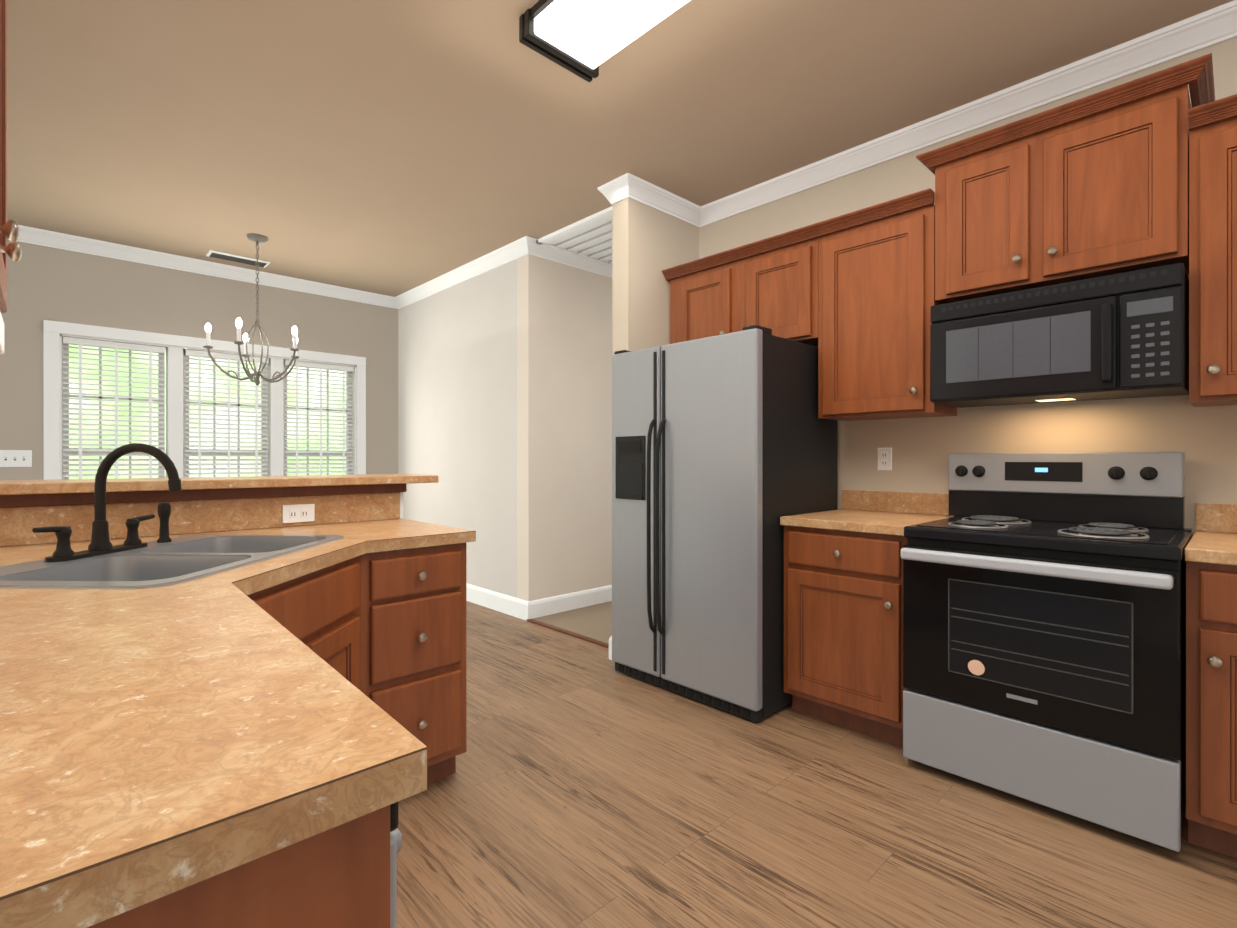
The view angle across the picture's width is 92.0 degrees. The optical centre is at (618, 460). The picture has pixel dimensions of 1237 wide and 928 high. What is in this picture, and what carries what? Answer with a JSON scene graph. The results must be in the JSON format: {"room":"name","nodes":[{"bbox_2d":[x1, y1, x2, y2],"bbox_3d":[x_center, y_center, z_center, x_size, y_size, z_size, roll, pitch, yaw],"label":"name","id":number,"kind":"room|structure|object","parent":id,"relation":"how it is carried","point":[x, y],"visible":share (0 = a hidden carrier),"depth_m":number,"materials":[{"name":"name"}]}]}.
{"room":"kitchen","nodes":[
{"label":"kitchen","id":0,"kind":"room"},
{"bbox_2d":[0,239,397,479],"bbox_3d":[-3.378,-0.222,5.133,3.280,2.840,0.150,0,0,-44],"label":"wall","id":1,"kind":"structure","parent":0,"point":[53,284],"depth_m":4.77,"materials":[{"name":"paint"}]},
{"bbox_2d":[0,450,31,466],"bbox_3d":[-4.238,-0.010,4.195,0.170,0.118,0.014,0,0,-44],"label":"switch plate","id":2,"kind":"object","parent":1,"relation":"attached to","point":[15,458],"visible":1,"depth_m":4.20,"materials":[{"name":"white plastic"}]},
{"bbox_2d":[43,320,365,479],"bbox_3d":[-3.352,-0.055,5.127,2.320,1.905,0.195,0,0,-44],"label":"window","id":3,"kind":"structure","parent":1,"relation":"in","point":[273,453],"depth_m":4.94,"materials":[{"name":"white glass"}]},
{"bbox_2d":[18,225,397,308],"bbox_3d":[-3.271,-1.592,5.085,2.890,0.099,0.066,0,0,-44],"label":"crown molding","id":4,"kind":"structure","parent":1,"relation":"attached to","point":[31,235],"depth_m":4.86,"materials":[{"name":"white wood"}]},
{"bbox_2d":[0,491,399,546],"bbox_3d":[-1.539,0.205,2.169,1.524,0.119,0.014,0,0,-44],"label":"backsplash","id":5,"kind":"structure","parent":0,"relation":"attached to","point":[49,522],"depth_m":2.12,"materials":[{"name":"beige laminate"}]},
{"bbox_2d":[398,259,516,597],"bbox_3d":[-1.459,-0.222,5.394,0.150,2.840,2.130,0,0,-44],"label":"wall","id":6,"kind":"structure","parent":0,"point":[457,389],"depth_m":5.10,"materials":[{"name":"paint"}]},
{"bbox_2d":[394,240,521,308],"bbox_3d":[-1.468,-1.592,5.246,0.066,0.099,2.190,0,0,-44],"label":"crown molding","id":7,"kind":"structure","parent":6,"relation":"attached to","point":[505,254],"depth_m":5.12,"materials":[{"name":"white wood"}]},
{"bbox_2d":[466,583,524,619],"bbox_3d":[-1.456,1.127,5.271,0.016,0.142,2.220,0,0,-44],"label":"baseboard","id":8,"kind":"structure","parent":6,"relation":"attached to","point":[511,606],"depth_m":4.75,"materials":[{"name":"white wood"}]},
{"bbox_2d":[517,254,611,600],"bbox_3d":[0.203,-0.222,5.408,2.570,2.840,0.150,0,0,-44],"label":"wall","id":9,"kind":"structure","parent":0,"point":[564,428],"depth_m":4.69,"materials":[{"name":"paint"}]},
{"bbox_2d":[518,236,611,277],"bbox_3d":[0.200,-1.592,5.254,2.486,0.099,0.066,0,0,-44],"label":"crown molding","id":10,"kind":"structure","parent":9,"relation":"attached to","point":[526,245],"depth_m":4.63,"materials":[{"name":"white wood"}]},
{"bbox_2d":[525,585,611,620],"bbox_3d":[0.201,1.127,5.292,2.436,0.142,0.016,0,0,-44],"label":"baseboard","id":11,"kind":"structure","parent":9,"relation":"attached to","point":[566,602],"depth_m":4.70,"materials":[{"name":"white wood"}]},
{"bbox_2d":[7,0,1232,296],"bbox_3d":[0.489,-1.690,2.848,5.700,0.100,8.800,0,0,-44],"label":"ceiling","id":12,"kind":"structure","parent":0,"point":[393,148],"depth_m":2.78,"materials":[{"name":"beige paint"}]},
{"bbox_2d":[206,250,269,267],"bbox_3d":[-3.090,-1.633,4.861,0.420,0.014,0.160,0,0,-44],"label":"ceiling vent","id":13,"kind":"object","parent":12,"relation":"in","point":[230,257],"visible":0.98,"depth_m":4.83,"materials":[{"name":"white metal"}]},
{"bbox_2d":[203,233,298,385],"bbox_3d":[-2.674,-1.094,4.408,0.631,1.094,0.611,0,0,-44],"label":"chandelier","id":14,"kind":"object","parent":12,"relation":"hanging from","point":[257,238],"visible":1,"depth_m":4.36,"materials":[{"name":"silver metal"}]},
{"bbox_2d":[536,206,611,266],"bbox_3d":[0.064,-1.627,4.439,0.970,0.026,0.975,0,0,-44],"label":"air vent","id":15,"kind":"object","parent":12,"relation":"attached to","point":[589,238],"visible":0.38,"depth_m":4.39,"materials":[{"name":"white metal"}]},
{"bbox_2d":[519,0,689,81],"bbox_3d":[0.206,-1.590,1.857,0.344,0.095,1.300,0,0,-44],"label":"ceiling light","id":16,"kind":"object","parent":12,"relation":"attached to","point":[584,39],"visible":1,"depth_m":2.16,"materials":[{"name":"white plastic"}]},
{"bbox_2d":[612,197,698,354],"bbox_3d":[0.988,-0.222,4.488,2.710,2.840,0.135,0,0,-44],"label":"wall","id":17,"kind":"structure","parent":0,"point":[649,244],"depth_m":3.60,"materials":[{"name":"paint"}]},
{"bbox_2d":[597,180,620,204],"bbox_3d":[0.849,-1.591,4.476,2.626,0.099,0.091,0,0,-44],"label":"crown molding","id":18,"kind":"structure","parent":17,"relation":"attached to","point":[607,189],"depth_m":3.57,"materials":[{"name":"white wood"}]},
{"bbox_2d":[609,636,611,659],"bbox_3d":[0.876,1.127,4.486,2.576,0.142,0.016,0,0,-44],"label":"baseboard","id":19,"kind":"structure","parent":17,"relation":"attached to","point":[610,639],"depth_m":3.59,"materials":[{"name":"white wood"}]},
{"bbox_2d":[614,173,701,224],"bbox_3d":[0.258,-1.591,3.662,0.646,0.099,0.086,0,0,-44],"label":"crown molding","id":20,"kind":"structure","parent":17,"relation":"attached to","point":[629,185],"depth_m":3.62,"materials":[{"name":"white wood"}]},
{"bbox_2d":[397,601,1236,927],"bbox_3d":[0.489,1.250,2.850,5.700,0.100,8.800,0,0,-44],"label":"floor","id":21,"kind":"structure","parent":0,"point":[585,785],"depth_m":1.92,"materials":[{"name":"brown wood"}]},
{"bbox_2d":[0,575,275,927],"bbox_3d":[-0.975,0.732,0.955,0.657,0.938,0.271,0,0,-44],"label":"base cabinet","id":22,"kind":"object","parent":21,"relation":"on","point":[246,899],"depth_m":0.99,"materials":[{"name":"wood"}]},
{"bbox_2d":[0,475,438,494],"bbox_3d":[-1.579,0.087,2.321,1.676,0.034,0.431,0,0,-44],"label":"countertop","id":23,"kind":"structure","parent":22,"relation":"on","point":[173,482],"depth_m":2.14,"materials":[{"name":"beige laminate"}]},
{"bbox_2d":[0,523,475,927],"bbox_3d":[-0.808,0.286,1.415,1.536,0.040,2.113,0,0,-44],"label":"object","id":24,"kind":"structure","parent":22,"relation":"on","point":[142,768],"depth_m":0.65,"materials":[{"name":"beige laminate"}]},
{"bbox_2d":[276,831,343,927],"bbox_3d":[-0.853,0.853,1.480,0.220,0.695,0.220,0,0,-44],"label":"base cabinet","id":25,"kind":"object","parent":21,"relation":"on","point":[309,879],"depth_m":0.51,"materials":[{"name":"brown wood"}]},
{"bbox_2d":[344,811,391,890],"bbox_3d":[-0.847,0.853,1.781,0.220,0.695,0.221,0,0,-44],"label":"base cabinet","id":26,"kind":"object","parent":21,"relation":"on","point":[367,845],"depth_m":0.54,"materials":[{"name":"brown wood"}]},
{"bbox_2d":[308,515,467,818],"bbox_3d":[-0.920,0.731,2.327,0.332,0.938,0.644,0,0,-44],"label":"base cabinet","id":27,"kind":"object","parent":21,"relation":"on","point":[376,526],"depth_m":2.35,"materials":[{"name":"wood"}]},
{"bbox_2d":[527,601,611,647],"bbox_3d":[0.562,1.191,4.912,2.440,0.014,1.065,0,0,-44],"label":"floor carpet","id":28,"kind":"object","parent":21,"relation":"on","point":[592,623],"visible":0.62,"depth_m":4.37,"materials":[{"name":"beige carpet"}]},
{"bbox_2d":[612,325,837,722],"bbox_3d":[0.550,0.293,3.278,0.849,1.813,0.960,0,0,-44],"label":"fridge","id":29,"kind":"object","parent":21,"relation":"on","point":[724,453],"visible":1,"depth_m":2.92,"materials":[{"name":"silver metal"}]},
{"bbox_2d":[784,526,906,746],"bbox_3d":[1.187,0.752,2.820,0.627,0.895,0.566,0,0,-44],"label":"base cabinet","id":30,"kind":"object","parent":21,"relation":"on","point":[843,616],"depth_m":2.60,"materials":[{"name":"brown wood"}]},
{"bbox_2d":[780,510,953,537],"bbox_3d":[1.183,0.285,2.815,0.639,0.040,0.570,0,0,-44],"label":"countertop","id":31,"kind":"structure","parent":30,"relation":"on","point":[854,521],"depth_m":2.68,"materials":[{"name":"beige laminate"}]},
{"bbox_2d":[900,452,1192,851],"bbox_3d":[1.603,0.584,2.275,0.737,1.232,0.819,0,0,-44],"label":"stove","id":32,"kind":"object","parent":21,"relation":"on","point":[1044,628],"visible":1,"depth_m":2.06,"materials":[{"name":"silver metal"}]},
{"bbox_2d":[1186,562,1236,857],"bbox_3d":[2.116,0.753,1.852,0.627,0.895,0.490,0,0,-44],"label":"base cabinet","id":33,"kind":"object","parent":21,"relation":"on","point":[1211,591],"depth_m":1.78,"materials":[{"name":"brown wood"}]},
{"bbox_2d":[1185,530,1236,565],"bbox_3d":[2.270,0.286,1.682,0.639,0.040,0.953,0,0,-44],"label":"countertop","id":34,"kind":"structure","parent":33,"relation":"on","point":[1210,547],"depth_m":1.80,"materials":[{"name":"beige laminate"}]},
{"bbox_2d":[699,36,1236,534],"bbox_3d":[2.377,-0.220,2.145,0.150,2.840,5.170,0,0,-44],"label":"wall","id":35,"kind":"structure","parent":0,"point":[1201,438],"depth_m":2.74,"materials":[{"name":"paint"}]},
{"bbox_2d":[666,249,733,343],"bbox_3d":[0.605,-0.898,3.642,0.327,0.554,0.515,0,0,-44],"label":"upper cabinet","id":36,"kind":"object","parent":35,"relation":"attached to","point":[702,290],"depth_m":3.53,"materials":[{"name":"brown wood"}]},
{"bbox_2d":[734,223,817,345],"bbox_3d":[0.947,-0.898,3.285,0.327,0.554,0.473,0,0,-44],"label":"upper cabinet","id":37,"kind":"object","parent":35,"relation":"attached to","point":[776,277],"depth_m":3.15,"materials":[{"name":"brown wood"}]},
{"bbox_2d":[878,448,891,469],"bbox_3d":[1.371,-0.005,3.079,0.008,0.116,0.072,0,0,-44],"label":"outlet","id":38,"kind":"object","parent":35,"relation":"attached to","point":[884,458],"visible":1,"depth_m":3.08,"materials":[{"name":"white plastic"}]},
{"bbox_2d":[814,189,956,420],"bbox_3d":[1.300,-0.692,2.917,0.327,0.964,0.544,0,0,-44],"label":"upper cabinet","id":39,"kind":"object","parent":35,"relation":"attached to","point":[876,262],"depth_m":2.79,"materials":[{"name":"brown wood"}]},
{"bbox_2d":[694,0,1236,226],"bbox_3d":[2.247,-1.590,2.123,0.066,0.099,5.020,0,0,-44],"label":"crown molding","id":40,"kind":"structure","parent":35,"relation":"attached to","point":[1218,24],"depth_m":2.66,"materials":[{"name":"white wood"}]},
{"bbox_2d":[930,117,1033,304],"bbox_3d":[1.620,-1.017,2.583,0.327,0.634,0.372,0,0,-44],"label":"upper cabinet","id":41,"kind":"object","parent":35,"relation":"attached to","point":[982,192],"depth_m":2.47,"materials":[{"name":"brown wood"}]},
{"bbox_2d":[840,490,1236,533],"bbox_3d":[2.016,0.213,2.394,0.020,0.105,2.332,0,0,-44],"label":"backsplash","id":42,"kind":"structure","parent":35,"relation":"attached to","point":[1209,516],"depth_m":2.93,"materials":[{"name":"beige laminate"}]},
{"bbox_2d":[1030,59,1197,287],"bbox_3d":[1.897,-1.017,2.294,0.327,0.634,0.430,0,0,-44],"label":"upper cabinet","id":43,"kind":"object","parent":35,"relation":"attached to","point":[1137,174],"depth_m":2.17,"materials":[{"name":"brown wood"}]},
{"bbox_2d":[930,263,1188,407],"bbox_3d":[1.734,-0.453,2.396,0.421,0.416,0.790,0,0,-44],"label":"microwave","id":44,"kind":"object","parent":43,"relation":"attached to","point":[1120,335],"visible":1,"depth_m":2.22,"materials":[{"name":"black glass"}]},
{"bbox_2d":[1182,94,1236,406],"bbox_3d":[2.217,-0.687,1.961,0.327,0.974,0.486,0,0,-44],"label":"upper cabinet","id":45,"kind":"object","parent":35,"relation":"attached to","point":[1212,270],"depth_m":1.98,"materials":[{"name":"brown wood"}]},
{"bbox_3d":[-1.462,-0.219,0.874,0.150,2.840,8.650,0,0,-44],"label":"wall","id":46,"kind":"structure","parent":0,"visible":0},
{"bbox_2d":[0,0,21,354],"bbox_3d":[-0.937,-0.701,0.699,0.360,1.019,0.970,0,0,-44],"label":"upper cabinet","id":47,"kind":"object","parent":46,"relation":"attached to","point":[10,232],"visible":1,"depth_m":1.04,"materials":[{"name":"brown wood"}]},
{"label":"outside","id":48,"kind":"structure","parent":0,"visible":0},
{"bbox_2d":[69,345,345,478],"bbox_3d":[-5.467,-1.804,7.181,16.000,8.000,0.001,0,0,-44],"label":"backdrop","id":49,"kind":"structure","parent":48,"point":[156,410],"depth_m":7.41,"materials":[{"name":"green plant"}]}
]}

